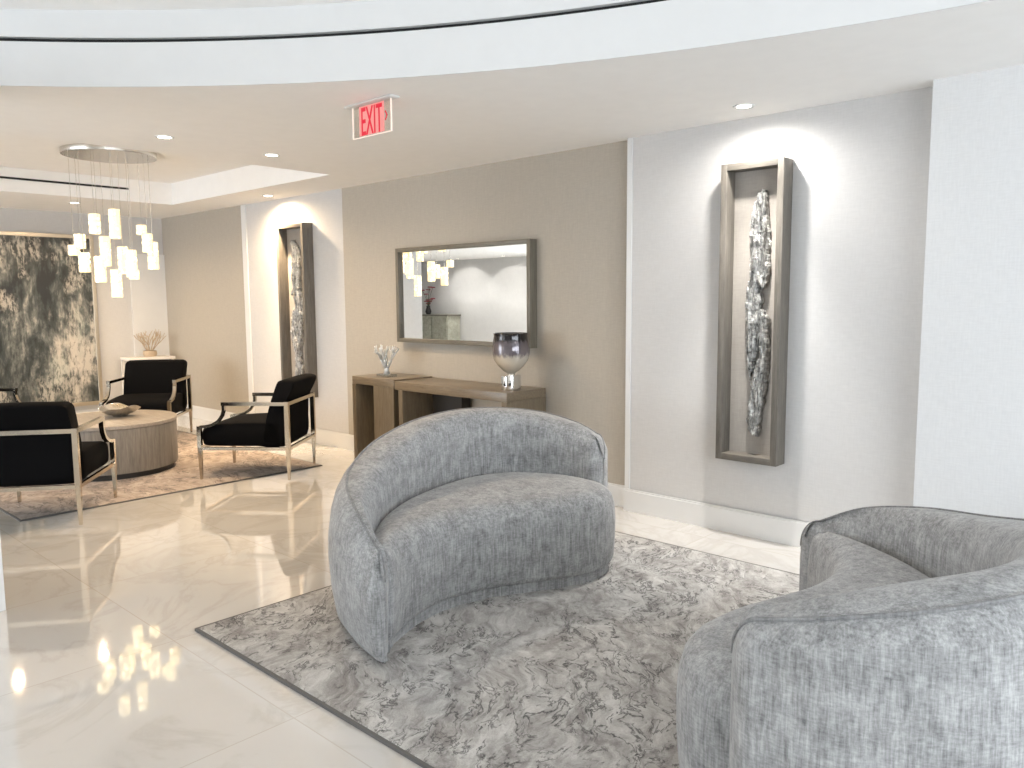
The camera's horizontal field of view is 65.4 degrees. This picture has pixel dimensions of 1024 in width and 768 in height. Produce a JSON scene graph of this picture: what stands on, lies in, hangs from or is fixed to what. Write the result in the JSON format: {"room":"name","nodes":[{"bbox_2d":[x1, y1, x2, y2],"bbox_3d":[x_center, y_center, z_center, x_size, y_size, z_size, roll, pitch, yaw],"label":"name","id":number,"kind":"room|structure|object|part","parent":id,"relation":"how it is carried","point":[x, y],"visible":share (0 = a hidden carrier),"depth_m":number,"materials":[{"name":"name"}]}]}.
{"room":"lobby lounge","nodes":[
{"label":"lobby lounge","id":0,"kind":"room"},
{"bbox_2d":[0,539,5,610],"bbox_3d":[-2.912,-0.163,3.725,0.565,2.570,0.640,5,8,43],"label":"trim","id":1,"kind":"structure","parent":0,"point":[2,591],"depth_m":3.88,"materials":[{"name":"white paint"}]},
{"bbox_2d":[0,208,162,410],"bbox_3d":[-6.144,-0.930,9.057,0.200,3.000,4.760,5,8,43],"label":"wall","id":2,"kind":"structure","parent":0,"point":[115,321],"depth_m":10.06,"materials":[{"name":"beige paint"}]},
{"bbox_2d":[0,231,102,406],"bbox_3d":[-5.779,-0.715,9.282,0.052,2.090,1.804,5,8,43],"label":"painting","id":3,"kind":"object","parent":2,"relation":"attached to","point":[50,340],"visible":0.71,"depth_m":9.51,"materials":[{"name":"multicoloured paint"}]},
{"bbox_2d":[76,409,98,413],"bbox_3d":[-6.130,0.500,9.055,0.017,0.157,4.538,5,8,43],"label":"baseboard","id":4,"kind":"structure","parent":2,"relation":"attached to","point":[88,410],"depth_m":9.94,"materials":[{"name":"white paint"}]},
{"bbox_2d":[130,254,169,359],"bbox_3d":[-4.728,-0.637,10.447,0.028,2.100,0.444,5,8,43],"label":"wall","id":5,"kind":"structure","parent":2,"relation":"attached to","point":[148,293],"depth_m":10.39,"materials":[{"name":"white paint"}]},
{"bbox_2d":[0,0,370,9],"bbox_3d":[-5.241,-1.847,3.597,23.600,0.100,11.200,5,8,43],"label":"ceiling","id":6,"kind":"structure","parent":0,"point":[4,4],"depth_m":3.89,"materials":[{"name":"paint"}]},
{"bbox_2d":[246,189,348,433],"bbox_3d":[1.266,-0.579,5.293,16.200,3.000,0.200,5,8,43],"label":"wall","id":7,"kind":"structure","parent":0,"point":[323,210],"depth_m":8.23,"materials":[{"name":"white paint"}]},
{"bbox_2d":[161,206,248,413],"bbox_3d":[-3.825,-0.820,9.890,2.080,2.570,0.006,5,8,43],"label":"wall","id":8,"kind":"structure","parent":7,"relation":"attached to","point":[202,251],"depth_m":9.77,"materials":[{"name":"beige paint"}]},
{"bbox_2d":[240,205,254,413],"bbox_3d":[-3.029,-0.746,9.149,0.100,2.570,0.012,5,8,43],"label":"trim","id":9,"kind":"structure","parent":7,"relation":"attached to","point":[243,207],"depth_m":9.12,"materials":[{"name":"white paint"}]},
{"bbox_2d":[276,222,317,396],"bbox_3d":[-2.252,-0.764,8.346,0.505,1.787,0.120,5,8,43],"label":"shadow box","id":10,"kind":"object","parent":7,"relation":"attached to","point":[294,241],"visible":0.95,"depth_m":8.33,"materials":[{"name":"wood"}]},
{"bbox_3d":[-2.259,-1.633,8.252,0.425,0.040,0.120,5,8,43],"label":"frame rail","id":11,"kind":"part","parent":10,"relation":"part of","materials":[{"name":"wood"}]},
{"bbox_3d":[-2.217,-0.769,8.383,0.425,1.707,0.014,5,8,43],"label":"backing panel","id":12,"kind":"part","parent":10,"relation":"part of","materials":[{"name":"beige fabric"}]},
{"bbox_2d":[0,0,648,39],"bbox_3d":[-1.347,-1.468,0.896,13.067,0.132,6.328,0,6,8],"label":"ceiling","id":13,"kind":"structure","parent":7,"relation":"attached to","point":[373,15],"depth_m":3.94,"materials":[{"name":"white paint"}]},
{"bbox_2d":[0,0,666,41],"bbox_3d":[-1.345,-1.394,0.919,13.127,0.022,6.357,0,6,8],"label":"trim","id":14,"kind":"structure","parent":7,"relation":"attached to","point":[649,1],"depth_m":3.94,"materials":[{"name":"black metal"}]},
{"bbox_2d":[395,239,536,347],"bbox_3d":[-0.426,-0.745,6.654,1.612,0.833,0.082,5,8,43],"label":"wall mirror","id":15,"kind":"object","parent":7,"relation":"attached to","point":[466,293],"visible":0.91,"depth_m":6.59,"materials":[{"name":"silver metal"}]},
{"bbox_3d":[-0.423,-0.348,6.696,1.542,0.035,0.082,5,8,43],"label":"frame rail","id":16,"kind":"part","parent":15,"relation":"part of","materials":[{"name":"wood"}]},
{"bbox_3d":[-0.428,-1.141,6.611,1.542,0.035,0.082,5,8,43],"label":"frame rail","id":17,"kind":"part","parent":15,"relation":"part of","materials":[{"name":"grey wood"}]},
{"bbox_2d":[342,141,626,484],"bbox_3d":[-0.401,-0.504,6.720,3.385,2.570,0.006,5,8,43],"label":"wall","id":18,"kind":"structure","parent":7,"relation":"attached to","point":[573,202],"depth_m":6.12,"materials":[{"name":"beige paint"}]},
{"bbox_2d":[177,404,808,547],"bbox_3d":[1.139,0.851,5.298,15.801,0.157,0.171,6,9,44],"label":"baseboard","id":19,"kind":"structure","parent":7,"relation":"attached to","point":[786,531],"depth_m":5.28,"materials":[{"name":"white paint"}]},
{"bbox_2d":[0,0,992,86],"bbox_3d":[-1.346,-1.274,0.917,13.067,0.215,6.328,0,6,8],"label":"trim","id":20,"kind":"structure","parent":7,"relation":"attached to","point":[669,25],"depth_m":3.81,"materials":[{"name":"white paint"}]},
{"bbox_2d":[625,137,632,488],"bbox_3d":[0.828,-0.386,5.540,0.040,2.570,0.068,5,8,43],"label":"trim","id":21,"kind":"structure","parent":7,"relation":"attached to","point":[629,140],"depth_m":5.50,"materials":[{"name":"white paint"}]},
{"bbox_2d":[715,157,792,466],"bbox_3d":[1.458,-0.421,4.828,0.398,1.802,0.120,5,8,43],"label":"shadow box","id":22,"kind":"object","parent":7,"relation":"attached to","point":[756,196],"visible":1,"depth_m":4.83,"materials":[{"name":"grey wood"}]},
{"bbox_3d":[1.465,0.455,4.922,0.318,0.040,0.120,5,8,43],"label":"frame rail","id":23,"kind":"part","parent":22,"relation":"part of","materials":[{"name":"grey wood"}]},
{"bbox_3d":[1.452,-1.296,4.733,0.318,0.040,0.120,5,8,43],"label":"frame rail","id":24,"kind":"part","parent":22,"relation":"part of","materials":[{"name":"wood"}]},
{"bbox_3d":[1.494,-0.425,4.865,0.318,1.722,0.014,5,8,43],"label":"backing panel","id":25,"kind":"part","parent":22,"relation":"part of","materials":[{"name":"beige fabric"}]},
{"bbox_2d":[630,87,932,522],"bbox_3d":[1.538,-0.321,4.888,1.893,2.570,0.060,5,8,43],"label":"wall","id":26,"kind":"structure","parent":7,"relation":"attached to","point":[861,166],"depth_m":4.65,"materials":[{"name":"white paint"}]},
{"bbox_2d":[913,64,1023,518],"bbox_3d":[4.549,-0.033,2.005,6.462,2.570,0.200,5,8,43],"label":"wall","id":27,"kind":"structure","parent":7,"relation":"attached to","point":[969,457],"depth_m":3.94,"materials":[{"name":"white paint"}]},
{"bbox_2d":[0,415,800,767],"bbox_3d":[-5.199,1.173,3.944,23.600,0.100,11.260,5,8,43],"label":"floor","id":28,"kind":"structure","parent":0,"point":[104,663],"depth_m":3.77,"materials":[{"name":"stone"}]},
{"bbox_2d":[120,355,176,413],"bbox_3d":[-4.660,0.042,10.256,0.320,0.790,0.565,5,8,43],"label":"console","id":29,"kind":"object","parent":28,"relation":"on","point":[158,357],"visible":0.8,"depth_m":10.12,"materials":[{"name":"white paint"}]},
{"bbox_3d":[-4.941,0.072,10.161,0.030,0.755,0.030,5,8,43],"label":"leg","id":30,"kind":"part","parent":29,"relation":"part of","materials":[{"name":"white paint"}]},
{"bbox_2d":[133,329,165,356],"bbox_3d":[-4.662,-0.532,10.230,0.364,0.356,0.358,5,8,43],"label":"dried arrangement","id":31,"kind":"object","parent":29,"relation":"on","point":[147,353],"visible":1,"depth_m":10.19,"materials":[{"name":"beige plant"}]},
{"bbox_3d":[-4.652,-0.393,10.250,0.170,0.075,0.170,5,8,43],"label":"pot","id":32,"kind":"part","parent":31,"relation":"part of","materials":[{"name":"beige ceramic"}]},
{"bbox_2d":[0,430,321,521],"bbox_3d":[-3.733,0.729,7.449,3.235,0.010,2.430,5,8,43],"label":"area rug","id":33,"kind":"object","parent":28,"relation":"on","point":[219,468],"visible":0.57,"depth_m":6.59,"materials":[{"name":"beige carpet"}]},
{"bbox_2d":[0,388,20,401],"bbox_3d":[-5.050,0.311,7.481,0.828,0.834,0.704,0,6,4],"label":"lounge chair","id":34,"kind":"object","parent":33,"relation":"on","point":[15,395],"visible":0.08,"depth_m":7.77,"materials":[{"name":"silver metal"}]},
{"bbox_2d":[0,401,116,524],"bbox_3d":[-3.287,0.501,5.591,0.704,0.834,0.828,-2,6,-10],"label":"lounge chair","id":35,"kind":"object","parent":33,"relation":"on","point":[41,444],"visible":1,"depth_m":5.28,"materials":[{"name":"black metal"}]},
{"bbox_3d":[-3.685,0.660,5.942,0.032,0.450,0.034,-2,6,-10],"label":"leg","id":36,"kind":"part","parent":35,"relation":"part of","materials":[{"name":"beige metal"}]},
{"bbox_3d":[-3.226,0.319,5.222,0.636,0.030,0.030,-2,6,-10],"label":"rail","id":37,"kind":"part","parent":35,"relation":"part of","materials":[{"name":"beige metal"}]},
{"bbox_2d":[0,401,84,486],"bbox_3d":[-3.240,0.397,5.315,0.626,0.569,0.292,-2,6,-10],"label":"cushion","id":38,"kind":"object","parent":35,"relation":"on","point":[38,446],"depth_m":5.27,"materials":[{"name":"black fabric"}]},
{"bbox_3d":[-3.289,0.653,5.630,0.692,0.026,0.772,-2,6,-10],"label":"seat frame","id":39,"kind":"part","parent":35,"relation":"part of","materials":[{"name":"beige metal"}]},
{"bbox_3d":[-2.894,0.619,5.314,0.034,0.655,0.036,-2,6,-10],"label":"leg","id":40,"kind":"part","parent":35,"relation":"part of","materials":[{"name":"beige metal"}]},
{"bbox_3d":[-2.962,0.365,5.663,0.034,0.220,0.723,-2,6,-10],"label":"arm","id":41,"kind":"part","parent":35,"relation":"part of","materials":[{"name":"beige metal"}]},
{"bbox_2d":[80,441,108,479],"bbox_3d":[-3.295,0.540,5.646,0.626,0.226,0.703,-2,6,-10],"label":"seat cushion","id":42,"kind":"object","parent":35,"relation":"on","point":[94,455],"depth_m":5.69,"materials":[{"name":"black fabric"}]},
{"bbox_3d":[-3.026,0.642,6.059,0.032,0.450,0.034,-2,6,-10],"label":"leg","id":43,"kind":"part","parent":35,"relation":"part of","materials":[{"name":"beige metal"}]},
{"bbox_2d":[76,410,177,481],"bbox_3d":[-3.558,0.530,7.090,1.090,0.460,1.090,5,8,43],"label":"table","id":44,"kind":"object","parent":33,"relation":"on","point":[146,442],"visible":0.59,"depth_m":6.80,"materials":[{"name":"brown wood"}]},
{"bbox_2d":[98,403,140,416],"bbox_3d":[-3.521,0.235,7.160,0.356,0.110,0.323,5,8,43],"label":"decorative bowl","id":45,"kind":"object","parent":44,"relation":"on","point":[114,409],"visible":1,"depth_m":7.11,"materials":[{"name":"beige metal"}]},
{"bbox_2d":[99,359,192,431],"bbox_3d":[-3.943,0.177,8.648,0.704,0.834,0.828,-1,6,-6],"label":"lounge chair","id":46,"kind":"object","parent":33,"relation":"on","point":[148,384],"visible":0.73,"depth_m":8.81,"materials":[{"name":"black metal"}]},
{"bbox_3d":[-4.274,0.061,8.571,0.034,0.220,0.723,-1,6,-6],"label":"arm","id":47,"kind":"part","parent":46,"relation":"part of","materials":[{"name":"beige metal"}]},
{"bbox_2d":[106,393,185,412],"bbox_3d":[-3.938,0.227,8.602,0.626,0.226,0.703,-1,6,-6],"label":"seat cushion","id":48,"kind":"object","parent":46,"relation":"on","point":[147,401],"depth_m":8.42,"materials":[{"name":"black fabric"}]},
{"bbox_2d":[123,359,186,407],"bbox_3d":[-3.974,0.017,8.899,0.626,0.569,0.292,-1,6,-6],"label":"cushion","id":49,"kind":"object","parent":46,"relation":"on","point":[140,376],"depth_m":8.83,"materials":[{"name":"black fabric"}]},
{"bbox_3d":[-3.565,0.404,8.313,0.032,0.450,0.034,-1,6,-6],"label":"leg","id":50,"kind":"part","parent":46,"relation":"part of","materials":[{"name":"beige metal"}]},
{"bbox_3d":[-3.609,0.049,8.645,0.034,0.220,0.723,-1,6,-6],"label":"arm","id":51,"kind":"part","parent":46,"relation":"part of","materials":[{"name":"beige metal"}]},
{"bbox_3d":[-3.940,0.334,8.643,0.692,0.026,0.772,-1,6,-6],"label":"seat frame","id":52,"kind":"part","parent":46,"relation":"part of","materials":[{"name":"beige metal"}]},
{"bbox_3d":[-3.649,0.223,9.043,0.034,0.655,0.036,-1,6,-6],"label":"leg","id":53,"kind":"part","parent":46,"relation":"part of","materials":[{"name":"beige metal"}]},
{"bbox_2d":[196,373,315,479],"bbox_3d":[-2.185,0.348,6.944,0.828,0.834,0.704,0,6,4],"label":"lounge chair","id":54,"kind":"object","parent":33,"relation":"on","point":[286,421],"visible":1,"depth_m":6.64,"materials":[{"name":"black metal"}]},
{"bbox_3d":[-2.602,0.575,6.659,0.034,0.450,0.032,0,6,4],"label":"leg","id":55,"kind":"part","parent":54,"relation":"part of","materials":[{"name":"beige metal"}]},
{"bbox_3d":[-2.557,0.503,7.324,0.034,0.450,0.032,0,6,4],"label":"leg","id":56,"kind":"part","parent":54,"relation":"part of","materials":[{"name":"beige metal"}]},
{"bbox_2d":[202,413,279,446],"bbox_3d":[-2.235,0.392,6.952,0.703,0.226,0.626,0,6,4],"label":"seat cushion","id":57,"kind":"object","parent":54,"relation":"on","point":[241,429],"depth_m":6.64,"materials":[{"name":"black fabric"}]},
{"bbox_3d":[-2.235,0.259,6.600,0.723,0.220,0.034,0,6,4],"label":"arm","id":58,"kind":"part","parent":54,"relation":"part of","materials":[{"name":"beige metal"}]},
{"bbox_3d":[-2.190,0.187,7.265,0.723,0.220,0.034,0,6,4],"label":"arm","id":59,"kind":"part","parent":54,"relation":"part of","materials":[{"name":"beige metal"}]},
{"bbox_3d":[-2.206,0.502,6.962,0.772,0.026,0.692,0,6,4],"label":"seat frame","id":60,"kind":"part","parent":54,"relation":"part of","materials":[{"name":"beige metal"}]},
{"bbox_3d":[-1.854,0.473,6.598,0.036,0.655,0.034,0,6,4],"label":"leg","id":61,"kind":"part","parent":54,"relation":"part of","materials":[{"name":"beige metal"}]},
{"bbox_2d":[264,373,315,446],"bbox_3d":[-1.918,0.216,6.912,0.292,0.569,0.626,0,6,4],"label":"cushion","id":62,"kind":"object","parent":54,"relation":"on","point":[295,390],"depth_m":6.74,"materials":[{"name":"black fabric"}]},
{"bbox_3d":[-1.834,0.128,6.897,0.030,0.030,0.636,0,6,4],"label":"rail","id":63,"kind":"part","parent":54,"relation":"part of","materials":[{"name":"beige metal"}]},
{"bbox_3d":[-1.810,0.401,7.262,0.036,0.655,0.034,0,6,4],"label":"leg","id":64,"kind":"part","parent":54,"relation":"part of","materials":[{"name":"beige metal"}]},
{"bbox_2d":[352,372,431,458],"bbox_3d":[-1.059,0.338,7.104,0.585,0.823,0.435,5,8,43],"label":"console table","id":65,"kind":"object","parent":28,"relation":"on","point":[375,396],"visible":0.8,"depth_m":7.01,"materials":[{"name":"beige wood"}]},
{"bbox_3d":[-1.255,0.354,7.288,0.050,0.755,0.435,5,8,43],"label":"panel","id":66,"kind":"part","parent":65,"relation":"part of","materials":[{"name":"beige wood"}]},
{"bbox_3d":[-0.951,0.382,7.010,0.275,0.755,0.431,5,8,43],"label":"panel","id":67,"kind":"part","parent":65,"relation":"part of","materials":[{"name":"beige wood"}]},
{"bbox_2d":[374,345,398,374],"bbox_3d":[-1.128,-0.203,6.988,0.216,0.279,0.298,-4,7,-30],"label":"ornament","id":68,"kind":"object","parent":65,"relation":"on","point":[386,364],"visible":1,"depth_m":6.98,"materials":[{"name":"white ceramic"}]},
{"bbox_2d":[394,378,545,425],"bbox_3d":[-0.362,0.408,6.458,1.300,0.812,0.435,5,8,43],"label":"console table","id":69,"kind":"object","parent":28,"relation":"on","point":[417,398],"visible":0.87,"depth_m":6.46,"materials":[{"name":"beige wood"}]},
{"bbox_3d":[-0.782,0.404,6.852,0.050,0.742,0.435,5,8,43],"label":"panel","id":70,"kind":"part","parent":69,"relation":"part of","materials":[{"name":"beige wood"}]},
{"bbox_3d":[-0.516,0.404,6.833,0.365,0.742,0.100,5,8,43],"label":"panel","id":71,"kind":"part","parent":69,"relation":"part of","materials":[{"name":"brown wood"}]},
{"bbox_2d":[492,332,529,390],"bbox_3d":[-0.006,-0.168,5.981,0.286,0.430,0.286,5,8,43],"label":"vase","id":72,"kind":"object","parent":69,"relation":"on","point":[510,350],"visible":1,"depth_m":5.88,"materials":[{"name":"clear glass"}]},
{"bbox_3d":[0.094,0.485,6.040,0.055,0.742,0.435,5,8,43],"label":"panel","id":73,"kind":"part","parent":69,"relation":"part of","materials":[{"name":"beige wood"}]},
{"bbox_2d":[195,531,798,767],"bbox_3d":[0.763,1.141,3.300,3.702,0.014,2.516,5,8,43],"label":"area rug","id":74,"kind":"object","parent":28,"relation":"on","point":[584,675],"visible":0.4,"depth_m":3.28,"materials":[{"name":"grey carpet"}]},
{"bbox_2d":[328,407,614,662],"bbox_3d":[-0.265,0.625,4.210,1.137,0.832,1.945,5,8,43],"label":"curved sofa","id":75,"kind":"object","parent":74,"relation":"on","point":[441,511],"visible":1,"depth_m":4.01,"materials":[{"name":"grey fabric"}]},
{"bbox_3d":[-0.201,0.783,4.113,0.890,0.438,1.648,5,8,43],"label":"seat","id":76,"kind":"part","parent":75,"relation":"part of","materials":[{"name":"grey fabric"}]},
{"bbox_2d":[676,506,1023,767],"bbox_3d":[1.280,0.783,2.639,1.137,0.832,1.945,3,7,31],"label":"curved sofa","id":77,"kind":"object","parent":74,"relation":"on","point":[900,641],"visible":1,"depth_m":1.88,"materials":[{"name":"grey fabric"}]},
{"bbox_3d":[1.196,0.919,2.753,0.890,0.438,1.648,3,7,31],"label":"seat","id":78,"kind":"part","parent":77,"relation":"part of","materials":[{"name":"grey fabric"}]},
{"bbox_2d":[0,0,1023,218],"bbox_3d":[-5.238,-1.430,3.642,23.600,0.001,11.200,5,8,43],"label":"ceiling","id":79,"kind":"structure","parent":0,"point":[440,123],"depth_m":4.39,"materials":[{"name":"paint"}]},
{"bbox_2d":[0,133,327,204],"bbox_3d":[-3.872,-1.911,6.641,3.270,0.294,3.665,5,8,43],"label":"ceiling","id":80,"kind":"structure","parent":79,"relation":"attached to","point":[173,179],"depth_m":7.94,"materials":[{"name":"paint"}]},
{"bbox_2d":[0,176,128,189],"bbox_3d":[-4.960,-2.004,7.722,0.018,0.020,2.410,5,8,43],"label":"trim","id":81,"kind":"structure","parent":80,"relation":"attached to","point":[4,177],"depth_m":8.11,"materials":[{"name":"black metal"}]},
{"bbox_2d":[59,143,158,297],"bbox_3d":[-3.532,-1.405,7.051,0.720,1.272,0.848,5,8,43],"label":"pendant chandelier","id":82,"kind":"object","parent":80,"relation":"hanging from","point":[127,259],"visible":0.99,"depth_m":6.95,"materials":[{"name":"white glass"}]},
{"bbox_3d":[-3.682,-1.559,6.652,0.003,0.788,0.003,5,8,43],"label":"cord","id":83,"kind":"part","parent":82,"relation":"part of","materials":[{"name":"silver metal"}]},
{"bbox_3d":[-3.828,-1.657,7.016,0.003,0.669,0.003,5,8,43],"label":"cord","id":84,"kind":"part","parent":82,"relation":"part of","materials":[{"name":"silver metal"}]},
{"bbox_3d":[-3.691,-1.550,6.820,0.003,0.841,0.003,5,8,43],"label":"cord","id":85,"kind":"part","parent":82,"relation":"part of","materials":[{"name":"silver metal"}]},
{"bbox_3d":[-3.544,-1.702,6.728,0.003,0.522,0.003,5,8,43],"label":"cord","id":86,"kind":"part","parent":82,"relation":"part of","materials":[{"name":"silver metal"}]},
{"bbox_3d":[-3.508,-1.522,6.726,0.003,0.880,0.003,5,8,43],"label":"cord","id":87,"kind":"part","parent":82,"relation":"part of","materials":[{"name":"silver metal"}]},
{"bbox_3d":[-3.534,-1.507,7.053,0.003,0.979,0.003,5,8,43],"label":"cord","id":88,"kind":"part","parent":82,"relation":"part of","materials":[{"name":"silver metal"}]},
{"bbox_3d":[-3.507,-1.619,7.130,0.003,0.773,0.003,5,8,43],"label":"cord","id":89,"kind":"part","parent":82,"relation":"part of","materials":[{"name":"silver metal"}]},
{"bbox_3d":[-3.312,-1.570,6.873,0.003,0.819,0.003,5,8,43],"label":"cord","id":90,"kind":"part","parent":82,"relation":"part of","materials":[{"name":"silver metal"}]},
{"bbox_3d":[-3.566,-1.556,7.457,0.003,0.969,0.003,5,8,43],"label":"cord","id":91,"kind":"part","parent":82,"relation":"part of","materials":[{"name":"silver metal"}]},
{"bbox_3d":[-3.283,-1.678,7.131,0.003,0.659,0.003,5,8,43],"label":"cord","id":92,"kind":"part","parent":82,"relation":"part of","materials":[{"name":"silver metal"}]},
{"bbox_3d":[-3.235,-1.578,7.133,0.003,0.860,0.003,5,8,43],"label":"cord","id":93,"kind":"part","parent":82,"relation":"part of","materials":[{"name":"silver metal"}]},
{"bbox_2d":[155,135,173,139],"bbox_3d":[-2.282,-1.620,5.237,0.120,0.006,0.120,5,8,43],"label":"recessed light","id":94,"kind":"object","parent":79,"relation":"in","point":[166,137],"visible":1,"depth_m":5.24,"materials":[{"name":"white paint"}]},
{"bbox_2d":[263,153,279,156],"bbox_3d":[-1.783,-1.697,5.916,0.120,0.006,0.120,5,8,43],"label":"recessed light","id":95,"kind":"object","parent":79,"relation":"in","point":[268,154],"visible":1,"depth_m":5.92,"materials":[{"name":"white paint"}]},
{"bbox_2d":[344,94,398,139],"bbox_3d":[-0.766,-1.447,4.346,0.410,0.181,0.070,5,8,43],"label":"exit sign","id":96,"kind":"object","parent":79,"relation":"hanging from","point":[371,112],"visible":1,"depth_m":4.33,"materials":[{"name":"white paint"}]},
{"bbox_2d":[733,103,754,109],"bbox_3d":[1.311,-1.568,4.505,0.120,0.006,0.120,5,8,43],"label":"recessed light","id":97,"kind":"object","parent":79,"relation":"in","point":[746,105],"visible":1,"depth_m":4.50,"materials":[{"name":"white paint"}]}
]}

